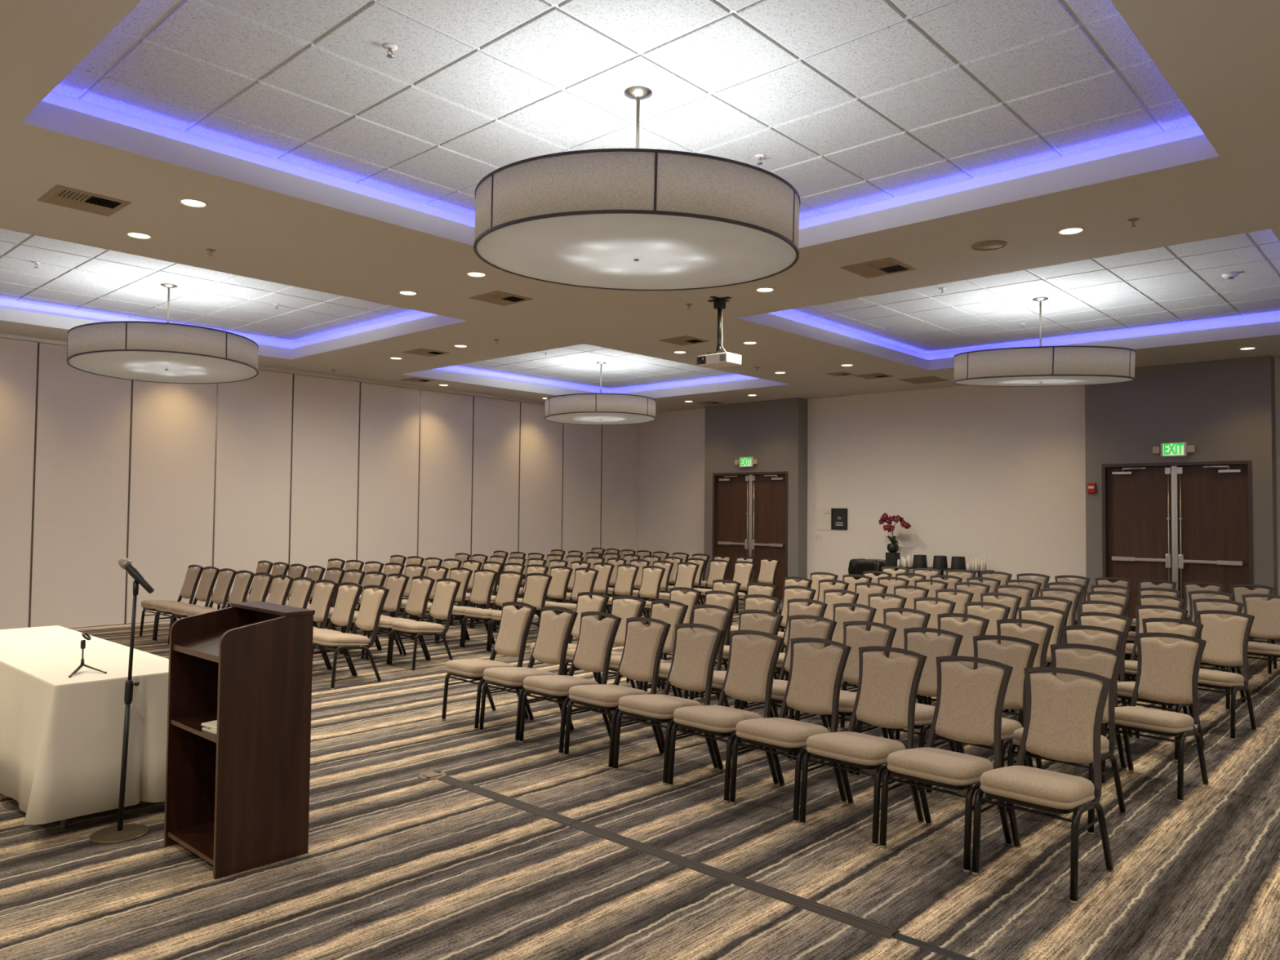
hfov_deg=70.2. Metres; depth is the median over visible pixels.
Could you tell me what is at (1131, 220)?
sprinkler
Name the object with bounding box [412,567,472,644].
banquet chair
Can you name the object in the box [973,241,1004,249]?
grille
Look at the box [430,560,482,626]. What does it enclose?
banquet chair
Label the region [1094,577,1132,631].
banquet chair
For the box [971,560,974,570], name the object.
drinking glass
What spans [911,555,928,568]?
ice bucket
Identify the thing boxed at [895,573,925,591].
banquet chair
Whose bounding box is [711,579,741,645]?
banquet chair
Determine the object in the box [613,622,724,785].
banquet chair
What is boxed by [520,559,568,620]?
banquet chair
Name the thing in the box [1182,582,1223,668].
banquet chair
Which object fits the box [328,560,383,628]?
banquet chair
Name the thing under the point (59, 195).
ceiling vent
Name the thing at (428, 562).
banquet chair
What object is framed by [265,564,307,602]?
banquet chair
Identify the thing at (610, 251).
diffuser
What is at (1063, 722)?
banquet chair
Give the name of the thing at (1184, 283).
tray ceiling
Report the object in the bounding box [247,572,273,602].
banquet chair
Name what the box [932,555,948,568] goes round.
ice bucket
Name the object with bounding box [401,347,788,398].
trim
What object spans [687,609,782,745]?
banquet chair
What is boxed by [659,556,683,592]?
banquet chair
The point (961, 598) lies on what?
banquet chair
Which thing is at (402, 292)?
recessed light
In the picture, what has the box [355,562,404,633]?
banquet chair
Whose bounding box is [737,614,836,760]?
banquet chair
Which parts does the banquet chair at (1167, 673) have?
leg, leg, seat frame, seat, frame, backrest, leg, leg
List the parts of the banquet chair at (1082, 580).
backrest, frame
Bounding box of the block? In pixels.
[885,551,900,566]
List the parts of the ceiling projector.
len panel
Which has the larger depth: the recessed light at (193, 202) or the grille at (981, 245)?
the grille at (981, 245)
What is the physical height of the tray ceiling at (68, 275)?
0.011 m
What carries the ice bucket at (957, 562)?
on the side table at (908, 567)
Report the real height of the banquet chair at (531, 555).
0.897 m
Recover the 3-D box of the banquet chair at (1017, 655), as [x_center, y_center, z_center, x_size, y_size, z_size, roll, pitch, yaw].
[2.047,1.401,5.403,0.626,0.897,0.460,2,-3,-45]
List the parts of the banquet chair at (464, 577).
leg, leg, seat, backrest, frame, leg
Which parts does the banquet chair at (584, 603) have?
seat, backrest, frame, leg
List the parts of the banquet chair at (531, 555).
backrest, frame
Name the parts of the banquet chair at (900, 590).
frame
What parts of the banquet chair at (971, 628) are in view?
leg, leg, backrest, frame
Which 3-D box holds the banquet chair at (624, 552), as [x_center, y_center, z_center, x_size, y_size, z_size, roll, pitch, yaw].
[-0.440,1.784,17.421,0.626,0.897,0.460,2,-3,-42]
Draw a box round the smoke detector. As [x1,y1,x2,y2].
[1222,271,1238,279]
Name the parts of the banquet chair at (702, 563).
seat, backrest, frame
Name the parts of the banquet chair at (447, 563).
backrest, frame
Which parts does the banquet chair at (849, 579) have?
frame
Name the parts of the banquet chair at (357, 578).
backrest, frame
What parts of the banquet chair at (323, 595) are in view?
backrest, leg, frame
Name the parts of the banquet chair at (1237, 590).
backrest, frame, leg, leg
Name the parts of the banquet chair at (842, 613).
backrest, frame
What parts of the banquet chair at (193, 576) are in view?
leg, seat frame, leg, seat, backrest, frame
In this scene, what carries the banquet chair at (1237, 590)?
on the floor
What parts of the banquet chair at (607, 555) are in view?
backrest, frame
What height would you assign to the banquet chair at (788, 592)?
0.897 m
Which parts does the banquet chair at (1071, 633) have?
leg, backrest, frame, leg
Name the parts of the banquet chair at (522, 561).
backrest, frame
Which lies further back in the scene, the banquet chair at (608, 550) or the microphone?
the banquet chair at (608, 550)
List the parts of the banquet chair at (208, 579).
leg, seat frame, leg, seat, backrest, frame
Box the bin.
[848,558,885,579]
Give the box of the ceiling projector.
[697,296,741,368]
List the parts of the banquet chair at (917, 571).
frame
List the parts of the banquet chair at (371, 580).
leg, seat, backrest, frame, leg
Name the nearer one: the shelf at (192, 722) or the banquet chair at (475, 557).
the shelf at (192, 722)
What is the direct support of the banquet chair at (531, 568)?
on the floor
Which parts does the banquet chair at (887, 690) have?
leg, seat frame, leg, seat, leg, backrest, frame, leg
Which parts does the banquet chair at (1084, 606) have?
backrest, frame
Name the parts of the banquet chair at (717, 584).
backrest, frame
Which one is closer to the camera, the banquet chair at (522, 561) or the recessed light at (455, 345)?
the recessed light at (455, 345)
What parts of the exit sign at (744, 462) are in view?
panel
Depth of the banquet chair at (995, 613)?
7.67 m
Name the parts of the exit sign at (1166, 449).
panel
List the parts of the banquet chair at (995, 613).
leg, backrest, frame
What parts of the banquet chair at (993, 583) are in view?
backrest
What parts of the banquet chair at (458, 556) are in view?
backrest, frame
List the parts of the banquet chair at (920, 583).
frame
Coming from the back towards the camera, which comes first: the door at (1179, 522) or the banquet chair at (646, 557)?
the banquet chair at (646, 557)
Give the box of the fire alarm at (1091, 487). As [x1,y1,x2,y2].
[1087,483,1096,493]
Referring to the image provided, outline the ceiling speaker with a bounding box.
[970,240,1007,250]
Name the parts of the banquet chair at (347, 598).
leg, seat, backrest, frame, leg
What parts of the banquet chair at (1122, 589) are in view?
backrest, frame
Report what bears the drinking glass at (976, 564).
on the side table at (908, 567)
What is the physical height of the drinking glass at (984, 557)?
0.220 m
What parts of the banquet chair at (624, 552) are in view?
backrest, frame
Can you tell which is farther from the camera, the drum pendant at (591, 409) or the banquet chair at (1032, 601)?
the drum pendant at (591, 409)
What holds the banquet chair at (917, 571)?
on the floor
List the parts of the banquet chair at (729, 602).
leg, backrest, frame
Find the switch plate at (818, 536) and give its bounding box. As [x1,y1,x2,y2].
[815,533,822,539]
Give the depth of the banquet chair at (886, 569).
12.82 m
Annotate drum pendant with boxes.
[66,283,258,383]
[473,85,799,290]
[544,361,655,425]
[953,297,1135,386]
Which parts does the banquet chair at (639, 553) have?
backrest, frame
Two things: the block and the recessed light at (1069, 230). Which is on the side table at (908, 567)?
the block
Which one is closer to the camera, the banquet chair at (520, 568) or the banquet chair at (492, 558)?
the banquet chair at (520, 568)
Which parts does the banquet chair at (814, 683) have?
leg, seat frame, leg, seat, leg, backrest, frame, leg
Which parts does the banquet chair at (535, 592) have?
leg, seat, backrest, frame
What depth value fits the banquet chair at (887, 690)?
4.92 m
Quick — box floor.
[0,589,1279,959]
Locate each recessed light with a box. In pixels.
[125,231,152,239]
[178,197,208,208]
[389,356,403,359]
[398,290,417,295]
[453,344,467,347]
[466,271,486,277]
[672,351,687,353]
[742,341,757,344]
[755,287,774,292]
[773,371,786,373]
[840,364,853,366]
[1057,226,1084,235]
[1238,346,1256,350]
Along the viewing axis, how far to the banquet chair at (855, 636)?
6.21 m
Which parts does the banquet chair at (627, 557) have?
backrest, frame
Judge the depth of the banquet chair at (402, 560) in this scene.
14.55 m
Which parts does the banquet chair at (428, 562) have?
backrest, frame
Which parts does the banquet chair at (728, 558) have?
seat, backrest, frame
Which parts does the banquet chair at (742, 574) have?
seat, backrest, frame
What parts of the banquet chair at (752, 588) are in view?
seat, backrest, frame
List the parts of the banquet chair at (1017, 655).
leg, leg, seat, leg, backrest, frame, leg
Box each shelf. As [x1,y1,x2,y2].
[168,821,214,859]
[172,712,217,737]
[176,622,252,656]
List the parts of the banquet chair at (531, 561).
backrest, frame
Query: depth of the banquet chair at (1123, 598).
8.95 m
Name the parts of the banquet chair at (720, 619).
leg, seat frame, seat, leg, leg, backrest, frame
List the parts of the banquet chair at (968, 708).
leg, leg, seat frame, seat, frame, backrest, leg, leg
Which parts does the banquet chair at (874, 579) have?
frame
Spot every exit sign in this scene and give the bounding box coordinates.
[734,457,757,467]
[1152,441,1195,457]
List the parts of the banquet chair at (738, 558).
backrest, frame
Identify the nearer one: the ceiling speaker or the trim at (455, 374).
the ceiling speaker
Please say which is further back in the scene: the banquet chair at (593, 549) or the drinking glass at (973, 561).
the banquet chair at (593, 549)
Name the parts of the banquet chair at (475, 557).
backrest, frame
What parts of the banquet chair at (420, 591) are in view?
leg, seat frame, leg, seat, leg, backrest, frame, leg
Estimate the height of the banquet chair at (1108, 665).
0.897 m
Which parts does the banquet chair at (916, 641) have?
leg, leg, seat frame, leg, seat, backrest, frame, leg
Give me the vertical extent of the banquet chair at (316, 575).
0.897 m
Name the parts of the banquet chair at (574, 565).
seat frame, backrest, frame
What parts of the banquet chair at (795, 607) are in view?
leg, seat, leg, backrest, frame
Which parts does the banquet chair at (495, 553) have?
backrest, frame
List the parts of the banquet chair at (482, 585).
leg, seat frame, leg, leg, seat, backrest, frame, leg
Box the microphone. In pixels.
[118,557,154,593]
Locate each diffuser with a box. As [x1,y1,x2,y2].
[68,351,257,383]
[476,213,795,289]
[546,412,654,424]
[955,375,1132,386]
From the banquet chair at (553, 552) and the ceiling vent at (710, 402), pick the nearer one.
the banquet chair at (553, 552)
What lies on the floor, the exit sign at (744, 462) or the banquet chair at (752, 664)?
the banquet chair at (752, 664)
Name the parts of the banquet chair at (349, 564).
backrest, frame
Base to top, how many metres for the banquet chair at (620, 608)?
0.897 m
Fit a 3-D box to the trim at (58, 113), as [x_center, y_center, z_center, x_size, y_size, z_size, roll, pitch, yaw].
[-0.010,-2.108,5.255,5.186,0.290,5.198,-1,-3,42]
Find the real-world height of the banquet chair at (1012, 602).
0.897 m
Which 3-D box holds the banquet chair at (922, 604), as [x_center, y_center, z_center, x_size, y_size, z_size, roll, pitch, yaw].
[2.415,1.491,7.941,0.626,0.897,0.460,2,-3,-41]
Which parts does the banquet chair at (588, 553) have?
backrest, frame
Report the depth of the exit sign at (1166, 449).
12.71 m
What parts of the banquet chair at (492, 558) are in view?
backrest, frame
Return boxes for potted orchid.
[878,512,911,552]
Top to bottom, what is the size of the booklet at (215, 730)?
0.011 m
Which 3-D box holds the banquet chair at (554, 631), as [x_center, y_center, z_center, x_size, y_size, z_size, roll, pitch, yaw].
[-0.828,1.420,6.827,0.460,0.897,0.626,-1,-3,44]
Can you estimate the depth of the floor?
4.30 m
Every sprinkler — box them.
[31,261,40,268]
[205,248,215,257]
[382,43,397,57]
[754,154,765,164]
[1127,217,1138,227]
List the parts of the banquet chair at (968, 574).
frame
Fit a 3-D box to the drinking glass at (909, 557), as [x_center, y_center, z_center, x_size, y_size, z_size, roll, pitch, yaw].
[4.520,1.364,15.257,0.045,0.190,0.046,-1,-3,42]
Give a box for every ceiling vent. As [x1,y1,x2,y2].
[37,184,131,216]
[399,377,435,382]
[402,348,448,356]
[468,290,533,306]
[658,335,709,346]
[695,400,723,404]
[826,371,854,376]
[840,257,916,278]
[853,373,893,379]
[898,376,950,383]
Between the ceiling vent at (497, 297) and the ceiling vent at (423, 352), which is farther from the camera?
the ceiling vent at (423, 352)
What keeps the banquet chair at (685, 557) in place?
on the floor
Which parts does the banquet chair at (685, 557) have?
backrest, frame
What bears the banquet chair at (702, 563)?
on the floor
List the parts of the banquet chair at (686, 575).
seat, backrest, frame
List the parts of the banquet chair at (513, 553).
backrest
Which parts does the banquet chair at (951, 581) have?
frame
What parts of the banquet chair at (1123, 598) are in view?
backrest, frame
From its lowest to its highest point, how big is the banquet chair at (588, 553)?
0.897 m
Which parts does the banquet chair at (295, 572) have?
backrest, frame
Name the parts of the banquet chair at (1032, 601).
backrest, frame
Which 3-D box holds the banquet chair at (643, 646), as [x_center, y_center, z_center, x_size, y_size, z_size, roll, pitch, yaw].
[-0.143,1.405,6.171,0.460,0.897,0.626,-1,-3,44]
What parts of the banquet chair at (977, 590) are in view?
frame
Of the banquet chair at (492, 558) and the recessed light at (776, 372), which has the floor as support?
the banquet chair at (492, 558)
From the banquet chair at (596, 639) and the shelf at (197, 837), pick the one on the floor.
the banquet chair at (596, 639)
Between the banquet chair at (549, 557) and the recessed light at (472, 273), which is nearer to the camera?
the recessed light at (472, 273)
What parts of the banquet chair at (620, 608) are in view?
leg, seat, leg, backrest, frame, leg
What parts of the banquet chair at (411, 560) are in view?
backrest, frame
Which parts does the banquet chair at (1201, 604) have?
seat frame, backrest, frame, leg, leg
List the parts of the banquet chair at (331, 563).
backrest, frame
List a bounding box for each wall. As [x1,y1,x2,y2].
[0,333,638,630]
[636,358,1279,600]
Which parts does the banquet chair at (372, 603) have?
seat frame, seat, leg, leg, backrest, frame, leg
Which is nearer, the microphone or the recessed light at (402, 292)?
the microphone
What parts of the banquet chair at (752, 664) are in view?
leg, seat frame, leg, seat, leg, backrest, frame, leg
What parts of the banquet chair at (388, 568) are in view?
backrest, frame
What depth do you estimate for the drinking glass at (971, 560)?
14.63 m
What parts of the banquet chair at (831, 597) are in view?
backrest, frame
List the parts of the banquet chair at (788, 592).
seat, backrest, frame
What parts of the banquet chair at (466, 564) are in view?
backrest, frame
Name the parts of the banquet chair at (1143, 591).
seat, frame, backrest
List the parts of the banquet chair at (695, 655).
leg, seat frame, seat, leg, leg, backrest, frame, leg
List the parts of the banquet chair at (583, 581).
seat, seat frame, backrest, frame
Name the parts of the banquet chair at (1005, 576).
backrest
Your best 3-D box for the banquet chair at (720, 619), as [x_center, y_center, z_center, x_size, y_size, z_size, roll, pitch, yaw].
[0.378,1.442,7.097,0.626,0.897,0.460,2,-3,-45]
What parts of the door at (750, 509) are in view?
vertical rod, vertical rod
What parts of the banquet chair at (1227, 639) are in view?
leg, seat frame, seat, backrest, frame, leg, leg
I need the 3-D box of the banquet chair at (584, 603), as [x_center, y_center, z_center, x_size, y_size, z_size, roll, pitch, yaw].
[-0.635,1.466,8.122,0.626,0.897,0.460,2,-3,-45]
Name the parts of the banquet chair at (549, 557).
backrest, frame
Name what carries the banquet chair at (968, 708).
on the floor
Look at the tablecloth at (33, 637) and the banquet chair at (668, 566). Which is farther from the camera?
the banquet chair at (668, 566)
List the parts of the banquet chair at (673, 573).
backrest, frame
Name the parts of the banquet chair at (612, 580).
backrest, frame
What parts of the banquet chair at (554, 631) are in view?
leg, seat frame, seat, leg, leg, backrest, frame, leg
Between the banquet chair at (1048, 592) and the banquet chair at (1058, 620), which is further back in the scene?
the banquet chair at (1048, 592)
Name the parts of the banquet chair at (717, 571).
seat, backrest, frame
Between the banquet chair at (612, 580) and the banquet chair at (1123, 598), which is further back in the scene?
the banquet chair at (612, 580)
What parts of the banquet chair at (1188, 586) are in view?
backrest, frame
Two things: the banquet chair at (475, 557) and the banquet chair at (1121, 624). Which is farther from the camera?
the banquet chair at (475, 557)
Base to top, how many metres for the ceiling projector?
0.675 m
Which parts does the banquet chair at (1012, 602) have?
backrest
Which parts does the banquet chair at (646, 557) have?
backrest, frame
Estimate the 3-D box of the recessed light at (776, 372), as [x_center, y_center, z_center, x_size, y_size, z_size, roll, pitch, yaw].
[2.146,-1.641,13.939,0.188,0.010,0.188,-1,-3,42]
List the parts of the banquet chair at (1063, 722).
leg, leg, seat frame, seat, backrest, frame, leg, leg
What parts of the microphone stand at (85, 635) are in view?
leg, leg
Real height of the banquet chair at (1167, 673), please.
0.897 m
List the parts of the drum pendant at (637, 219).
lamp shade, stem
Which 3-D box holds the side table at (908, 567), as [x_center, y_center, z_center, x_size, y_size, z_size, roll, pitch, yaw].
[4.890,1.830,15.006,1.740,0.750,0.440,-1,-3,42]
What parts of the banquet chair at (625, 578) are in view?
seat, backrest, frame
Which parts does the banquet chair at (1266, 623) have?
frame, backrest, seat, seat frame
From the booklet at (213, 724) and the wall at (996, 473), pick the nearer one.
the booklet at (213, 724)
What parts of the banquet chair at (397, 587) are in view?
leg, leg, seat, leg, backrest, frame, leg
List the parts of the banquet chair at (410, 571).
backrest, frame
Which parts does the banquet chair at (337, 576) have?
backrest, frame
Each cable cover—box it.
[438,775,577,826]
[569,820,900,939]
[893,932,975,959]
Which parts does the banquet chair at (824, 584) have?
backrest, frame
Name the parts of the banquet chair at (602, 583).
seat, backrest, frame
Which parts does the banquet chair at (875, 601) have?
frame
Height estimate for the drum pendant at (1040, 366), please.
1.004 m
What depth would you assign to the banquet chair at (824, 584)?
10.21 m
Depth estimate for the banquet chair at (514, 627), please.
7.21 m
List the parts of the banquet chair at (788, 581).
backrest, frame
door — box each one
[711,471,787,599]
[1101,460,1253,641]
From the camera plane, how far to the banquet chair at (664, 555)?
16.81 m
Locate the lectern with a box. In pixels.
[164,600,315,879]
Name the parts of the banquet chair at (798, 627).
leg, leg, seat frame, seat, leg, frame, backrest, leg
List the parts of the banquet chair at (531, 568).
leg, backrest, frame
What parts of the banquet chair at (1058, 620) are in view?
backrest, frame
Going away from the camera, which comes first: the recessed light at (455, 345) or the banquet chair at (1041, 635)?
the banquet chair at (1041, 635)
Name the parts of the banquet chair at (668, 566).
seat, leg, backrest, frame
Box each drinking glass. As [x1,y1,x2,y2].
[903,558,906,567]
[908,555,911,567]
[966,562,969,570]
[969,558,972,569]
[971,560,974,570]
[974,560,977,570]
[977,557,980,570]
[980,560,983,570]
[983,556,986,570]
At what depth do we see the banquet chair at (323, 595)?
9.34 m
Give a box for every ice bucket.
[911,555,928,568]
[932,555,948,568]
[950,555,966,569]
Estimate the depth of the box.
5.60 m
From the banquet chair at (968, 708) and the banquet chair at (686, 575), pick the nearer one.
the banquet chair at (968, 708)
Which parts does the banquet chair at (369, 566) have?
backrest, frame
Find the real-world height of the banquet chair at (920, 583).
0.897 m
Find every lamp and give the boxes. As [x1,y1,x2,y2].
[734,459,739,465]
[752,459,757,464]
[1152,446,1160,453]
[1186,444,1195,452]
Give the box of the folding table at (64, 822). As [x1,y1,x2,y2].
[60,818,66,829]
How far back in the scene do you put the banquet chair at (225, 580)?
10.88 m
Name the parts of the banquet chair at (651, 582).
seat, backrest, frame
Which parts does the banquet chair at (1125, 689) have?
seat, leg, seat frame, backrest, frame, leg, leg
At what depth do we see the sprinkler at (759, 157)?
6.18 m
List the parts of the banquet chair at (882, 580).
backrest, frame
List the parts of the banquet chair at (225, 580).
leg, seat frame, seat, backrest, frame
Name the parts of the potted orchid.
flower, flower, flower, flower, pot, flower, flower, flower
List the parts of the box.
lid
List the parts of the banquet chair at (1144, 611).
seat frame, seat, frame, backrest, leg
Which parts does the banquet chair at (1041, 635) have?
leg, leg, backrest, frame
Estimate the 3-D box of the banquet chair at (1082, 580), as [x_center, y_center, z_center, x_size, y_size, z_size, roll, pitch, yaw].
[5.197,1.627,11.114,0.460,0.897,0.626,-1,-3,41]
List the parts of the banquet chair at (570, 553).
backrest, frame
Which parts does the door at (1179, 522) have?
vertical rod, vertical rod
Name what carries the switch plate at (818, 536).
attached to the wall at (996, 473)
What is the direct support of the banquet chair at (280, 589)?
on the floor
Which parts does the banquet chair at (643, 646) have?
leg, seat frame, seat, leg, leg, backrest, frame, leg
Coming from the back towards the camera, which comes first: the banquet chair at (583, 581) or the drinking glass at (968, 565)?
the drinking glass at (968, 565)
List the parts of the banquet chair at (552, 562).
backrest, frame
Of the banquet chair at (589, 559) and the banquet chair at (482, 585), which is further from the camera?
the banquet chair at (589, 559)
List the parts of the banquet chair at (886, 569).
frame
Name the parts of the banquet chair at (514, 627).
leg, seat frame, seat, leg, leg, backrest, frame, leg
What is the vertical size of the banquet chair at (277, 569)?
0.897 m
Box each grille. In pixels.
[118,557,132,568]
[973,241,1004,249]
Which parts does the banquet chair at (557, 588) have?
backrest, frame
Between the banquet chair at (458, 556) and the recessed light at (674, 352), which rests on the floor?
the banquet chair at (458, 556)
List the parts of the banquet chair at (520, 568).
leg, seat, backrest, frame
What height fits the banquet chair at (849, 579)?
0.897 m
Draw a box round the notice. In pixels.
[817,507,831,529]
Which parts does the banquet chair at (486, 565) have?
seat, leg, backrest, frame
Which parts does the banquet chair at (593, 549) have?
backrest, frame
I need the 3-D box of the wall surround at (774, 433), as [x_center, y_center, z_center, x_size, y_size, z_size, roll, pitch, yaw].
[2.232,0.378,17.762,2.214,3.785,0.340,-1,-3,42]
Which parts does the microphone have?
handle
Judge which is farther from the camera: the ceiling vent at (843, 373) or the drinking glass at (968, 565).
the drinking glass at (968, 565)
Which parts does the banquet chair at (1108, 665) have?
leg, leg, seat, backrest, frame, leg, leg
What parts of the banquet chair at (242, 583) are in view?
seat, backrest, frame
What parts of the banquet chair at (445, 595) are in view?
leg, seat frame, seat, leg, leg, backrest, frame, leg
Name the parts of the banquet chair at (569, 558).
backrest, frame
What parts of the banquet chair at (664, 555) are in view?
backrest, frame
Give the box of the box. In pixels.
[417,770,446,779]
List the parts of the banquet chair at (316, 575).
backrest, frame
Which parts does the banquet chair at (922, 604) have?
backrest, frame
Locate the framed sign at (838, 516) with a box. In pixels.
[831,508,847,529]
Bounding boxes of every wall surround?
[703,397,808,589]
[1084,355,1278,642]
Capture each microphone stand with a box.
[68,632,106,677]
[88,568,149,844]
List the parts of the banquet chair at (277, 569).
backrest, frame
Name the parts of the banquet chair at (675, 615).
seat frame, seat, leg, backrest, frame, leg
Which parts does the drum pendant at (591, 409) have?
lamp shade, stem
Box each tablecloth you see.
[0,625,106,649]
[0,640,168,825]
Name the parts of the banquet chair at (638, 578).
seat, backrest, frame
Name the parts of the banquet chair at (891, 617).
leg, backrest, frame, leg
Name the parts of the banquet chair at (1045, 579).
frame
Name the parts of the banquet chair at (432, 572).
seat, backrest, frame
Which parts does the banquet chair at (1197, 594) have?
backrest, frame, leg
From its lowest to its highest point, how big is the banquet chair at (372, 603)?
0.897 m
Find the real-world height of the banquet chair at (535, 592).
0.897 m
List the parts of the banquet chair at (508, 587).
leg, seat frame, seat, leg, leg, backrest, frame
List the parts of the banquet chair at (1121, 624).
backrest, frame, leg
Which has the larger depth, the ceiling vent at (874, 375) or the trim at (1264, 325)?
the ceiling vent at (874, 375)
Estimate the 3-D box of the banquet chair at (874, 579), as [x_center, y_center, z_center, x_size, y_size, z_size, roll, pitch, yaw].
[2.875,1.620,11.585,0.460,0.897,0.626,-1,-3,44]
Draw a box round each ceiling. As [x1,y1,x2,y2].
[0,0,1279,412]
[0,228,422,342]
[51,0,1196,220]
[451,343,738,390]
[782,229,1279,353]
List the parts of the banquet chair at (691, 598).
leg, backrest, frame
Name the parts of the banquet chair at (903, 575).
frame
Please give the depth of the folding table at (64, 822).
4.62 m
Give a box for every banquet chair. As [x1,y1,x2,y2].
[139,564,204,641]
[153,566,219,645]
[171,568,236,625]
[187,570,254,616]
[217,560,273,609]
[245,562,289,601]
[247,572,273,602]
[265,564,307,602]
[266,565,325,626]
[267,574,293,605]
[284,567,345,630]
[287,577,315,608]
[306,568,365,650]
[308,558,345,604]
[309,579,338,670]
[311,560,364,627]
[312,582,363,675]
[312,585,389,689]
[325,571,386,654]
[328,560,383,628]
[341,573,409,660]
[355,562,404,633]
[360,555,406,611]
[364,575,435,665]
[369,564,426,636]
[388,577,461,671]
[390,565,448,640]
[400,555,424,613]
[402,557,442,619]
[410,558,462,619]
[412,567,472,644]
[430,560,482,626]
[436,568,497,648]
[441,601,537,729]
[450,561,503,629]
[454,552,471,606]
[457,554,488,607]
[460,555,506,610]
[462,570,524,652]
[467,551,508,592]
[471,562,525,632]
[479,556,526,608]
[479,606,577,742]
[488,573,552,657]
[493,564,548,632]
[498,557,546,610]
[510,551,525,560]
[519,611,622,754]
[520,552,544,587]
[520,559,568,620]
[520,565,573,615]
[521,554,564,585]
[528,591,609,694]
[544,567,599,614]
[546,560,591,602]
[551,549,564,557]
[555,555,583,613]
[558,550,582,601]
[559,556,604,613]
[563,595,646,712]
[564,562,614,617]
[564,617,671,768]
[568,547,604,592]
[575,551,601,604]
[591,564,639,617]
[594,557,626,596]
[600,600,688,723]
[602,552,620,596]
[602,559,649,618]
[605,548,620,556]
[608,554,640,587]
[612,549,635,587]
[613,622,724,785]
[623,565,665,616]
[626,586,701,689]
[627,560,674,624]
[633,555,661,600]
[636,550,652,563]
[641,604,733,733]
[644,551,669,600]
[652,562,699,606]
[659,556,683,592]
[661,590,738,697]
[662,558,706,604]
[667,630,784,803]
[668,552,688,584]
[670,553,709,600]
[685,559,729,604]
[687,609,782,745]
[693,555,732,589]
[700,594,781,705]
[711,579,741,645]
[724,555,755,595]
[724,582,777,643]
[729,637,851,822]
[732,560,755,605]
[735,557,780,613]
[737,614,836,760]
[743,598,827,717]
[775,576,812,631]
[776,585,816,678]
[782,572,838,631]
[784,579,848,653]
[785,589,859,684]
[792,621,897,775]
[799,645,927,846]
[830,603,876,728]
[840,608,930,735]
[842,574,871,595]
[853,582,888,611]
[854,627,963,792]
[862,570,892,588]
[867,593,906,631]
[877,576,909,600]
[879,655,1013,872]
[881,566,909,582]
[893,585,928,616]
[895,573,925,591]
[895,613,989,746]
[912,568,942,585]
[913,597,955,703]
[914,579,948,604]
[925,635,1039,812]
[927,601,1010,714]
[929,574,962,595]
[935,588,973,622]
[946,569,976,585]
[954,582,990,605]
[955,618,1053,755]
[966,577,1000,596]
[972,666,1114,904]
[980,571,1012,585]
[980,592,1022,623]
[995,584,1034,625]
[1005,579,1041,596]
[1005,643,1125,835]
[1010,606,1068,715]
[1016,573,1049,595]
[1023,625,1126,768]
[1027,595,1072,666]
[1040,587,1080,626]
[1046,582,1084,625]
[1048,600,1127,701]
[1050,612,1133,736]
[1054,575,1089,623]
[1086,591,1131,681]
[1090,584,1131,660]
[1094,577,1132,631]
[1101,632,1208,802]
[1108,617,1204,761]
[1118,604,1187,714]
[1124,594,1185,681]
[1126,579,1176,657]
[1126,587,1181,658]
[1168,609,1256,740]
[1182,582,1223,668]
[1187,590,1235,690]
[1191,598,1245,711]
[1220,584,1276,675]
[1236,593,1279,673]
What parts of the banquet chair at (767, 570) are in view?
leg, seat, backrest, frame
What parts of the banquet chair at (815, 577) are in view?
backrest, frame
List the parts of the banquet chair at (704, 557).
backrest, frame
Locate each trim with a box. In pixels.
[0,229,466,359]
[20,3,1219,248]
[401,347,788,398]
[737,228,1279,370]
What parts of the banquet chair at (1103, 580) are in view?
backrest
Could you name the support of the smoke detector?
attached to the tray ceiling at (1184, 283)
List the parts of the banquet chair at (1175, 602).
seat, seat frame, backrest, frame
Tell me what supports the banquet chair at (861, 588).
on the floor
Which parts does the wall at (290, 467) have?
panel, panel, panel, panel, panel, panel, panel, panel, panel, panel, panel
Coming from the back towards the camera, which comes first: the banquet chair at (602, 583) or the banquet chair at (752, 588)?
the banquet chair at (602, 583)
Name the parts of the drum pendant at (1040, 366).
stem, lamp shade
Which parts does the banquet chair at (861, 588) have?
frame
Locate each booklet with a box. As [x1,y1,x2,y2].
[201,720,217,728]
[202,726,216,734]
[207,726,217,733]
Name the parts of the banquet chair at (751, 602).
seat, backrest, frame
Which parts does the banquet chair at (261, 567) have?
backrest, frame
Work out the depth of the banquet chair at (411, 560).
14.26 m
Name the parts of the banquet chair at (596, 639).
leg, seat frame, seat, leg, leg, backrest, frame, leg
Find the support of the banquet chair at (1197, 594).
on the floor
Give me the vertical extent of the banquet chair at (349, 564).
0.897 m
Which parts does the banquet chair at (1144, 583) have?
seat, backrest, frame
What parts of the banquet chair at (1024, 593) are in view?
frame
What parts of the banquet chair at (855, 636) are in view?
leg, leg, seat frame, seat, leg, backrest, frame, leg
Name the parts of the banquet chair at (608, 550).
backrest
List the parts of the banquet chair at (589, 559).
backrest, frame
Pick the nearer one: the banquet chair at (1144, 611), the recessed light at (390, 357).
the banquet chair at (1144, 611)
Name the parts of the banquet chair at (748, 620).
leg, seat frame, seat, leg, leg, backrest, frame, leg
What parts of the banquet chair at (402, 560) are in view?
backrest, frame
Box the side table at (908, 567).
[881,565,994,582]

